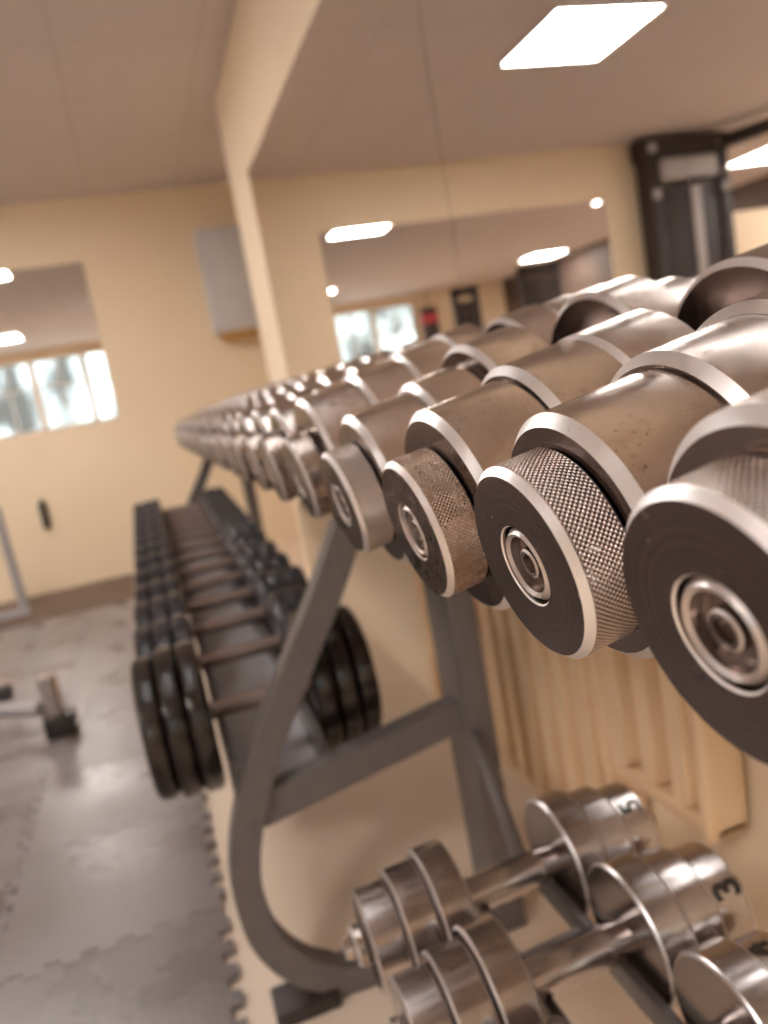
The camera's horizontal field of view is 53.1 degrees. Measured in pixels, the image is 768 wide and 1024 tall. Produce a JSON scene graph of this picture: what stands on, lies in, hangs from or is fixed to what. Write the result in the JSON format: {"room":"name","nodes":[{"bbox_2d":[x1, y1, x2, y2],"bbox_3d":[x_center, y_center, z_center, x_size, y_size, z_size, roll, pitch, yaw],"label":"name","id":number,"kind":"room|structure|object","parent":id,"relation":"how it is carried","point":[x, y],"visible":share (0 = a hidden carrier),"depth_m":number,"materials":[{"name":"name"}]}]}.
{"room":"gym","nodes":[
{"label":"gym","id":0,"kind":"room"},
{"bbox_2d":[0,0,235,204],"bbox_3d":[-3.021,-1.266,0.402,8.100,0.100,9.450,-13,10,-16],"label":"ceiling","id":1,"kind":"structure","parent":0,"point":[98,97],"depth_m":3.88,"materials":[{"name":"paint"}]},
{"bbox_2d":[0,183,300,603],"bbox_3d":[-4.178,-0.389,5.067,8.100,2.740,0.100,-13,10,-16],"label":"wall","id":2,"kind":"structure","parent":0,"point":[165,362],"depth_m":5.67,"materials":[{"name":"beige paint"}]},
{"bbox_2d":[37,499,50,528],"bbox_3d":[-2.462,0.011,5.576,0.051,0.217,0.059,-7,10,17],"label":"rope","id":3,"kind":"object","parent":2,"relation":"hanging from","point":[42,506],"visible":1,"depth_m":5.56,"materials":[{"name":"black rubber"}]},
{"bbox_2d":[0,262,117,439],"bbox_3d":[-3.270,-0.957,5.235,2.580,1.130,0.006,-13,10,-16],"label":"wall mirror","id":4,"kind":"object","parent":2,"relation":"attached to","point":[54,374],"visible":1,"depth_m":5.49,"materials":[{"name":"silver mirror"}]},
{"bbox_2d":[0,573,134,630],"bbox_3d":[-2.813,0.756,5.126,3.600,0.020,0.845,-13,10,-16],"label":"baseboard","id":5,"kind":"structure","parent":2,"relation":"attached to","point":[59,603],"depth_m":5.25,"materials":[{"name":"brown wood"}]},
{"bbox_2d":[193,225,258,341],"bbox_3d":[-1.154,-1.696,5.735,0.360,0.800,0.172,-13,10,-16],"label":"upper cabinet","id":6,"kind":"object","parent":2,"relation":"attached to","point":[220,250],"visible":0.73,"depth_m":5.65,"materials":[{"name":"grey paint"}]},
{"bbox_2d":[32,537,685,1023],"bbox_3d":[-2.525,1.491,0.871,8.100,0.100,9.450,-13,10,-16],"label":"floor","id":7,"kind":"structure","parent":0,"point":[312,859],"depth_m":1.87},
{"bbox_2d":[0,863,20,951],"bbox_3d":[-1.143,1.032,1.770,0.519,0.012,0.519,-13,10,-16],"label":"floor mat","id":8,"kind":"object","parent":7,"relation":"on","point":[11,872],"visible":0.87,"depth_m":1.97,"materials":[{"name":"grey rubber"}]},
{"bbox_2d":[0,508,31,620],"bbox_3d":[-2.578,0.356,4.973,0.390,0.741,0.060,-13,10,-16],"label":"stand","id":9,"kind":"object","parent":7,"relation":"on","point":[25,609],"visible":1,"depth_m":5.01,"materials":[{"name":"grey metal"}]},
{"bbox_2d":[0,782,43,867],"bbox_3d":[-1.293,0.978,2.243,0.519,0.012,0.519,-13,10,-16],"label":"floor mat","id":10,"kind":"object","parent":7,"relation":"on","point":[15,806],"visible":0.82,"depth_m":2.32,"materials":[{"name":"grey rubber"}]},
{"bbox_2d":[0,728,55,793],"bbox_3d":[-1.443,0.924,2.717,0.519,0.012,0.519,-13,10,-16],"label":"floor mat","id":11,"kind":"object","parent":7,"relation":"on","point":[22,757],"visible":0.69,"depth_m":2.75,"materials":[{"name":"grey rubber"}]},
{"bbox_2d":[0,685,69,740],"bbox_3d":[-1.594,0.871,3.191,0.519,0.012,0.519,-13,10,-16],"label":"floor mat","id":12,"kind":"object","parent":7,"relation":"on","point":[10,728],"visible":0.44,"depth_m":3.12,"materials":[{"name":"grey rubber"}]},
{"bbox_2d":[0,654,77,701],"bbox_3d":[-1.744,0.817,3.665,0.519,0.012,0.519,-13,10,-16],"label":"floor mat","id":13,"kind":"object","parent":7,"relation":"on","point":[22,680],"visible":0.78,"depth_m":3.74,"materials":[{"name":"grey rubber"}]},
{"bbox_2d":[0,630,84,671],"bbox_3d":[-1.894,0.763,4.139,0.519,0.012,0.519,-13,10,-16],"label":"floor mat","id":14,"kind":"object","parent":7,"relation":"on","point":[56,647],"visible":0.86,"depth_m":4.14,"materials":[{"name":"grey rubber"}]},
{"bbox_2d":[0,610,89,648],"bbox_3d":[-2.045,0.710,4.613,0.519,0.012,0.519,-13,10,-16],"label":"floor mat","id":15,"kind":"object","parent":7,"relation":"on","point":[30,632],"visible":0.88,"depth_m":4.60,"materials":[{"name":"grey rubber"}]},
{"bbox_2d":[41,703,144,780],"bbox_3d":[-0.975,0.817,2.854,0.519,0.012,0.519,-13,10,-16],"label":"floor mat","id":16,"kind":"object","parent":7,"relation":"on","point":[114,734],"visible":0.42,"depth_m":2.78,"materials":[{"name":"grey rubber"}]},
{"bbox_2d":[63,668,133,720],"bbox_3d":[-1.125,0.763,3.328,0.519,0.012,0.519,-13,10,-16],"label":"floor mat","id":17,"kind":"object","parent":7,"relation":"on","point":[101,694],"visible":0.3,"depth_m":3.29,"materials":[{"name":"grey rubber"}]},
{"bbox_2d":[68,639,135,683],"bbox_3d":[-1.275,0.709,3.801,0.519,0.012,0.519,-13,10,-16],"label":"floor mat","id":18,"kind":"object","parent":7,"relation":"on","point":[105,660],"visible":0.56,"depth_m":3.75,"materials":[{"name":"grey rubber"}]},
{"bbox_2d":[76,617,135,652],"bbox_3d":[-1.426,0.656,4.275,0.519,0.012,0.519,-13,10,-16],"label":"floor mat","id":19,"kind":"object","parent":7,"relation":"on","point":[95,637],"visible":0.47,"depth_m":4.23,"materials":[{"name":"grey rubber"}]},
{"bbox_2d":[83,599,134,628],"bbox_3d":[-1.576,0.602,4.749,0.519,0.012,0.519,-13,10,-16],"label":"floor mat","id":20,"kind":"object","parent":7,"relation":"on","point":[99,616],"visible":0.43,"depth_m":4.70,"materials":[{"name":"grey rubber"}]},
{"bbox_2d":[0,804,224,986],"bbox_3d":[-0.674,0.924,1.906,0.519,0.012,0.519,-13,10,-16],"label":"floor mat","id":21,"kind":"object","parent":7,"relation":"on","point":[76,900],"visible":0.99,"depth_m":1.86,"materials":[{"name":"grey rubber"}]},
{"bbox_2d":[20,752,207,861],"bbox_3d":[-0.824,0.870,2.380,0.519,0.012,0.519,-13,10,-16],"label":"floor mat","id":22,"kind":"object","parent":7,"relation":"on","point":[109,797],"visible":0.68,"depth_m":2.30,"materials":[{"name":"grey rubber"}]},
{"bbox_2d":[0,908,247,1023],"bbox_3d":[-0.523,0.978,1.432,0.519,0.012,0.519,-13,10,-16],"label":"floor mat","id":23,"kind":"object","parent":7,"relation":"on","point":[177,975],"visible":1,"depth_m":1.55,"materials":[{"name":"grey rubber"}]},
{"bbox_2d":[172,458,684,1023],"bbox_3d":[-0.241,0.315,1.959,0.531,1.026,4.690,-13,10,-16],"label":"dumbbell rack","id":24,"kind":"object","parent":7,"relation":"on","point":[280,766],"visible":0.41,"depth_m":1.40,"materials":[{"name":"metal"}]},
{"bbox_2d":[133,486,224,515],"bbox_3d":[-1.014,-0.015,3.855,0.454,0.156,0.156,-13,10,-16],"label":"dumbbell","id":25,"kind":"object","parent":24,"relation":"on","point":[219,489],"visible":0.22,"depth_m":3.83,"materials":[{"name":"grey"}]},
{"bbox_2d":[133,491,228,521],"bbox_3d":[-0.959,0.014,3.686,0.454,0.160,0.160,-13,10,-16],"label":"dumbbell","id":26,"kind":"object","parent":24,"relation":"on","point":[197,511],"visible":0.32,"depth_m":3.67,"materials":[{"name":"grey metal"}]},
{"bbox_2d":[133,495,233,529],"bbox_3d":[-0.903,0.043,3.517,0.454,0.164,0.164,-13,10,-16],"label":"dumbbell","id":27,"kind":"object","parent":24,"relation":"on","point":[202,517],"visible":0.2,"depth_m":3.50,"materials":[{"name":"grey metal"}]},
{"bbox_2d":[133,501,238,536],"bbox_3d":[-0.847,0.072,3.348,0.454,0.168,0.168,-13,10,-16],"label":"dumbbell","id":28,"kind":"object","parent":24,"relation":"on","point":[207,524],"visible":0.29,"depth_m":3.33,"materials":[{"name":"grey metal"}]},
{"bbox_2d":[133,507,244,545],"bbox_3d":[-0.791,0.101,3.179,0.454,0.172,0.172,-13,10,-16],"label":"dumbbell","id":29,"kind":"object","parent":24,"relation":"on","point":[201,534],"visible":0.28,"depth_m":3.16,"materials":[{"name":"grey metal"}]},
{"bbox_2d":[133,514,251,556],"bbox_3d":[-0.732,0.132,3.001,0.454,0.176,0.176,-13,10,-16],"label":"dumbbell","id":30,"kind":"object","parent":24,"relation":"on","point":[244,518],"visible":0.28,"depth_m":2.98,"materials":[{"name":"grey metal"}]},
{"bbox_2d":[134,521,258,567],"bbox_3d":[-0.673,0.162,2.823,0.454,0.180,0.180,-13,10,-16],"label":"dumbbell","id":31,"kind":"object","parent":24,"relation":"on","point":[141,551],"visible":0.32,"depth_m":2.80,"materials":[{"name":"grey metal"}]},
{"bbox_2d":[134,530,267,582],"bbox_3d":[-0.614,0.193,2.644,0.454,0.184,0.184,-13,10,-16],"label":"dumbbell","id":32,"kind":"object","parent":24,"relation":"on","point":[140,563],"visible":0.34,"depth_m":2.62,"materials":[{"name":"grey metal"}]},
{"bbox_2d":[173,396,232,445],"bbox_3d":[-0.842,-0.477,3.997,0.504,0.233,0.188,-13,10,-16],"label":"dumbbell","id":33,"kind":"object","parent":24,"relation":"on","point":[232,396],"visible":0.12,"depth_m":3.93,"materials":[{"name":"metal"}]},
{"bbox_2d":[134,540,278,594],"bbox_3d":[-0.552,0.225,2.457,0.454,0.192,0.192,-13,10,-16],"label":"dumbbell","id":34,"kind":"object","parent":24,"relation":"on","point":[141,577],"visible":0.38,"depth_m":2.43,"materials":[{"name":"grey"}]},
{"bbox_2d":[174,394,238,446],"bbox_3d":[-0.783,-0.455,3.807,0.504,0.233,0.188,-13,10,-16],"label":"dumbbell","id":35,"kind":"object","parent":24,"relation":"on","point":[179,422],"visible":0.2,"depth_m":3.73,"materials":[{"name":"metal"}]},
{"bbox_2d":[176,393,242,448],"bbox_3d":[-0.721,-0.434,3.618,0.504,0.233,0.188,-13,10,-16],"label":"dumbbell","id":36,"kind":"object","parent":24,"relation":"on","point":[206,408],"visible":0.13,"depth_m":3.55,"materials":[{"name":"metal"}]},
{"bbox_2d":[134,552,291,613],"bbox_3d":[-0.487,0.259,2.260,0.454,0.204,0.204,-13,10,-16],"label":"dumbbell","id":37,"kind":"object","parent":24,"relation":"on","point":[251,565],"visible":0.27,"depth_m":2.23,"materials":[{"name":"grey"}]},
{"bbox_2d":[178,391,249,449],"bbox_3d":[-0.663,-0.412,3.428,0.504,0.233,0.188,-13,10,-16],"label":"dumbbell","id":38,"kind":"object","parent":24,"relation":"on","point":[211,406],"visible":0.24,"depth_m":3.35,"materials":[{"name":"metal"}]},
{"bbox_2d":[181,389,255,450],"bbox_3d":[-0.601,-0.391,3.239,0.504,0.233,0.188,-13,10,-16],"label":"dumbbell","id":39,"kind":"object","parent":24,"relation":"on","point":[247,393],"visible":0.18,"depth_m":3.17,"materials":[{"name":"metal"}]},
{"bbox_2d":[133,585,306,669],"bbox_3d":[-0.344,0.332,1.828,0.454,0.244,0.244,-13,10,-16],"label":"dumbbell","id":40,"kind":"object","parent":24,"relation":"on","point":[162,632],"visible":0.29,"depth_m":1.79,"materials":[{"name":"grey metal"}]},
{"bbox_2d":[133,565,307,637],"bbox_3d":[-0.419,0.294,2.053,0.454,0.224,0.224,-13,10,-16],"label":"dumbbell","id":41,"kind":"object","parent":24,"relation":"on","point":[160,607],"visible":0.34,"depth_m":2.02,"materials":[{"name":"grey"}]},
{"bbox_2d":[183,387,262,452],"bbox_3d":[-0.543,-0.369,3.049,0.504,0.233,0.188,-13,10,-16],"label":"dumbbell","id":42,"kind":"object","parent":24,"relation":"on","point":[256,390],"visible":0.12,"depth_m":2.97,"materials":[{"name":"metal"}]},
{"bbox_2d":[186,384,271,454],"bbox_3d":[-0.481,-0.348,2.860,0.504,0.233,0.188,-13,10,-16],"label":"dumbbell","id":43,"kind":"object","parent":24,"relation":"on","point":[263,388],"visible":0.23,"depth_m":2.79,"materials":[{"name":"metal"}]},
{"bbox_2d":[189,381,280,456],"bbox_3d":[-0.422,-0.327,2.670,0.504,0.233,0.188,-13,10,-16],"label":"dumbbell","id":44,"kind":"object","parent":24,"relation":"on","point":[197,423],"visible":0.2,"depth_m":2.59,"materials":[{"name":"metal"}]},
{"bbox_2d":[194,378,291,459],"bbox_3d":[-0.360,-0.305,2.481,0.504,0.233,0.188,-13,10,-16],"label":"dumbbell","id":45,"kind":"object","parent":24,"relation":"on","point":[238,400],"visible":0.15,"depth_m":2.41,"materials":[{"name":"metal"}]},
{"bbox_2d":[177,538,316,775],"bbox_3d":[-0.623,0.260,2.728,0.166,0.167,2.810,-13,10,-16],"label":"shelf","id":46,"kind":"object","parent":24,"relation":"attached to","point":[228,679],"depth_m":1.84,"materials":[{"name":"grey metal"}]},
{"bbox_2d":[197,374,304,462],"bbox_3d":[-0.302,-0.284,2.291,0.504,0.233,0.188,-13,10,-16],"label":"dumbbell","id":47,"kind":"object","parent":24,"relation":"on","point":[207,422],"visible":0.16,"depth_m":2.21,"materials":[{"name":"metal"}]},
{"bbox_2d":[130,605,382,800],"bbox_3d":[-0.257,0.377,1.565,0.454,0.300,0.300,-13,10,-16],"label":"dumbbell","id":48,"kind":"object","parent":24,"relation":"on","point":[175,714],"visible":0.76,"depth_m":1.45,"materials":[{"name":"black metal"}]},
{"bbox_2d":[204,369,319,469],"bbox_3d":[-0.240,-0.263,2.102,0.504,0.233,0.188,-13,10,-16],"label":"dumbbell","id":49,"kind":"object","parent":24,"relation":"on","point":[213,419],"visible":0.16,"depth_m":2.03,"materials":[{"name":"metal"}]},
{"bbox_2d":[209,364,338,475],"bbox_3d":[-0.182,-0.241,1.911,0.504,0.233,0.188,-13,10,-16],"label":"dumbbell","id":50,"kind":"object","parent":24,"relation":"on","point":[221,419],"visible":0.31,"depth_m":1.83,"materials":[{"name":"metal"}]},
{"bbox_2d":[218,357,360,482],"bbox_3d":[-0.120,-0.220,1.722,0.504,0.233,0.188,-13,10,-16],"label":"dumbbell","id":51,"kind":"object","parent":24,"relation":"on","point":[231,417],"visible":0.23,"depth_m":1.65,"materials":[{"name":"metal"}]},
{"bbox_2d":[227,339,430,489],"bbox_3d":[-0.062,-0.198,1.532,0.504,0.233,0.188,-13,10,-16],"label":"dumbbell","id":52,"kind":"object","parent":24,"relation":"on","point":[243,418],"visible":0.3,"depth_m":1.45,"materials":[{"name":"metal"}]},
{"bbox_2d":[241,338,429,489],"bbox_3d":[0.000,-0.177,1.343,0.504,0.233,0.188,-13,10,-16],"label":"dumbbell","id":53,"kind":"object","parent":24,"relation":"on","point":[260,417],"visible":0.23,"depth_m":1.26,"materials":[{"name":"metal"}]},
{"bbox_2d":[257,324,488,502],"bbox_3d":[0.059,-0.155,1.153,0.504,0.233,0.188,-13,10,-16],"label":"dumbbell","id":54,"kind":"object","parent":24,"relation":"on","point":[281,418],"visible":0.25,"depth_m":1.07,"materials":[{"name":"metal"}]},
{"bbox_2d":[282,285,600,530],"bbox_3d":[0.120,-0.132,0.961,0.503,0.245,0.193,-13,10,-17],"label":"dumbbell","id":55,"kind":"object","parent":24,"relation":"on","point":[318,416],"visible":0.34,"depth_m":0.87,"materials":[{"name":"metal"}]},
{"bbox_2d":[471,730,525,856],"bbox_3d":[0.185,0.460,1.264,0.024,0.049,0.431,-10,10,-1],"label":"dumbbell rack leg","id":56,"kind":"object","parent":24,"relation":"on","point":[483,746],"depth_m":1.26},
{"bbox_2d":[341,782,660,993],"bbox_3d":[0.154,0.461,0.962,0.434,0.161,0.151,-13,10,-16],"label":"dumbbell","id":57,"kind":"object","parent":24,"relation":"on","point":[415,904],"visible":0.78,"depth_m":0.93,"materials":[{"name":"silver metal"}]},
{"bbox_2d":[320,276,697,562],"bbox_3d":[0.180,-0.106,0.774,0.503,0.232,0.205,-13,10,-17],"label":"dumbbell","id":58,"kind":"object","parent":24,"relation":"on","point":[371,437],"visible":0.33,"depth_m":0.70,"materials":[{"name":"metal"}]},
{"bbox_2d":[387,841,754,1023],"bbox_3d":[0.200,0.477,0.816,0.434,0.161,0.151,-13,10,-16],"label":"dumbbell","id":59,"kind":"object","parent":24,"relation":"on","point":[654,905],"visible":0.92,"depth_m":0.79,"materials":[{"name":"silver metal"}]},
{"bbox_2d":[382,243,767,609],"bbox_3d":[0.241,-0.082,0.586,0.504,0.224,0.189,-13,10,-17],"label":"dumbbell","id":60,"kind":"object","parent":24,"relation":"on","point":[429,490],"visible":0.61,"depth_m":0.51,"materials":[{"name":"metal"}]},
{"bbox_2d":[474,290,767,658],"bbox_3d":[0.289,-0.066,0.431,0.504,0.199,0.158,-13,10,-14],"label":"dumbbell","id":61,"kind":"object","parent":24,"relation":"on","point":[551,518],"visible":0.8,"depth_m":0.35,"materials":[{"name":"metal"}]},
{"bbox_2d":[539,930,767,1023],"bbox_3d":[0.246,0.494,0.671,0.434,0.161,0.151,-13,10,-16],"label":"dumbbell","id":62,"kind":"object","parent":24,"relation":"on","point":[718,980],"visible":1,"depth_m":0.69,"materials":[{"name":"silver metal"}]},
{"bbox_2d":[623,388,767,764],"bbox_3d":[0.328,-0.054,0.309,0.504,0.199,0.132,-13,10,-17],"label":"dumbbell","id":63,"kind":"object","parent":24,"relation":"on","point":[695,546],"visible":1,"depth_m":0.25,"materials":[{"name":"metal"}]},
{"bbox_3d":[-2.682,1.032,3.392,0.519,0.012,0.519,-13,10,-16],"label":"floor mat","id":64,"kind":"object","parent":7,"relation":"on","visible":0},
{"bbox_2d":[0,672,78,740],"bbox_3d":[-2.077,0.705,3.218,1.828,0.470,0.643,-9,10,5],"label":"weight bench","id":65,"kind":"object","parent":64,"relation":"on","point":[59,721],"visible":1,"depth_m":2.88,"materials":[{"name":"silver metal"}]},
{"bbox_2d":[214,0,767,930],"bbox_3d":[0.820,-0.571,0.855,0.750,2.740,7.650,-13,10,-16],"label":"wall","id":66,"kind":"structure","parent":0,"point":[265,37],"depth_m":3.02,"materials":[{"name":"beige paint"}]},
{"bbox_2d":[248,0,467,378],"bbox_3d":[-0.204,-0.887,2.736,0.006,1.290,2.220,-13,10,-16],"label":"wall mirror","id":67,"kind":"object","parent":66,"relation":"attached to","point":[346,175],"visible":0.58,"depth_m":2.23,"materials":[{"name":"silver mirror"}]},
{"bbox_2d":[409,562,647,808],"bbox_3d":[0.283,0.331,1.863,0.091,0.837,0.990,-13,10,-16],"label":"radiator","id":68,"kind":"object","parent":66,"relation":"attached to","point":[548,709],"visible":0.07,"depth_m":1.63,"materials":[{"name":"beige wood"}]},
{"bbox_2d":[418,0,767,327],"bbox_3d":[0.617,-0.595,0.148,0.006,1.290,3.237,-13,10,-16],"label":"wall mirror","id":69,"kind":"object","parent":66,"relation":"attached to","point":[585,144],"visible":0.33,"depth_m":1.18,"materials":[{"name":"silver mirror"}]},
{"bbox_2d":[597,646,747,841],"bbox_3d":[0.444,0.235,1.238,0.091,0.500,0.260,-13,10,-16],"label":"radiator","id":70,"kind":"object","parent":66,"relation":"attached to","point":[659,744],"visible":0.54,"depth_m":1.20,"materials":[{"name":"beige metal"}]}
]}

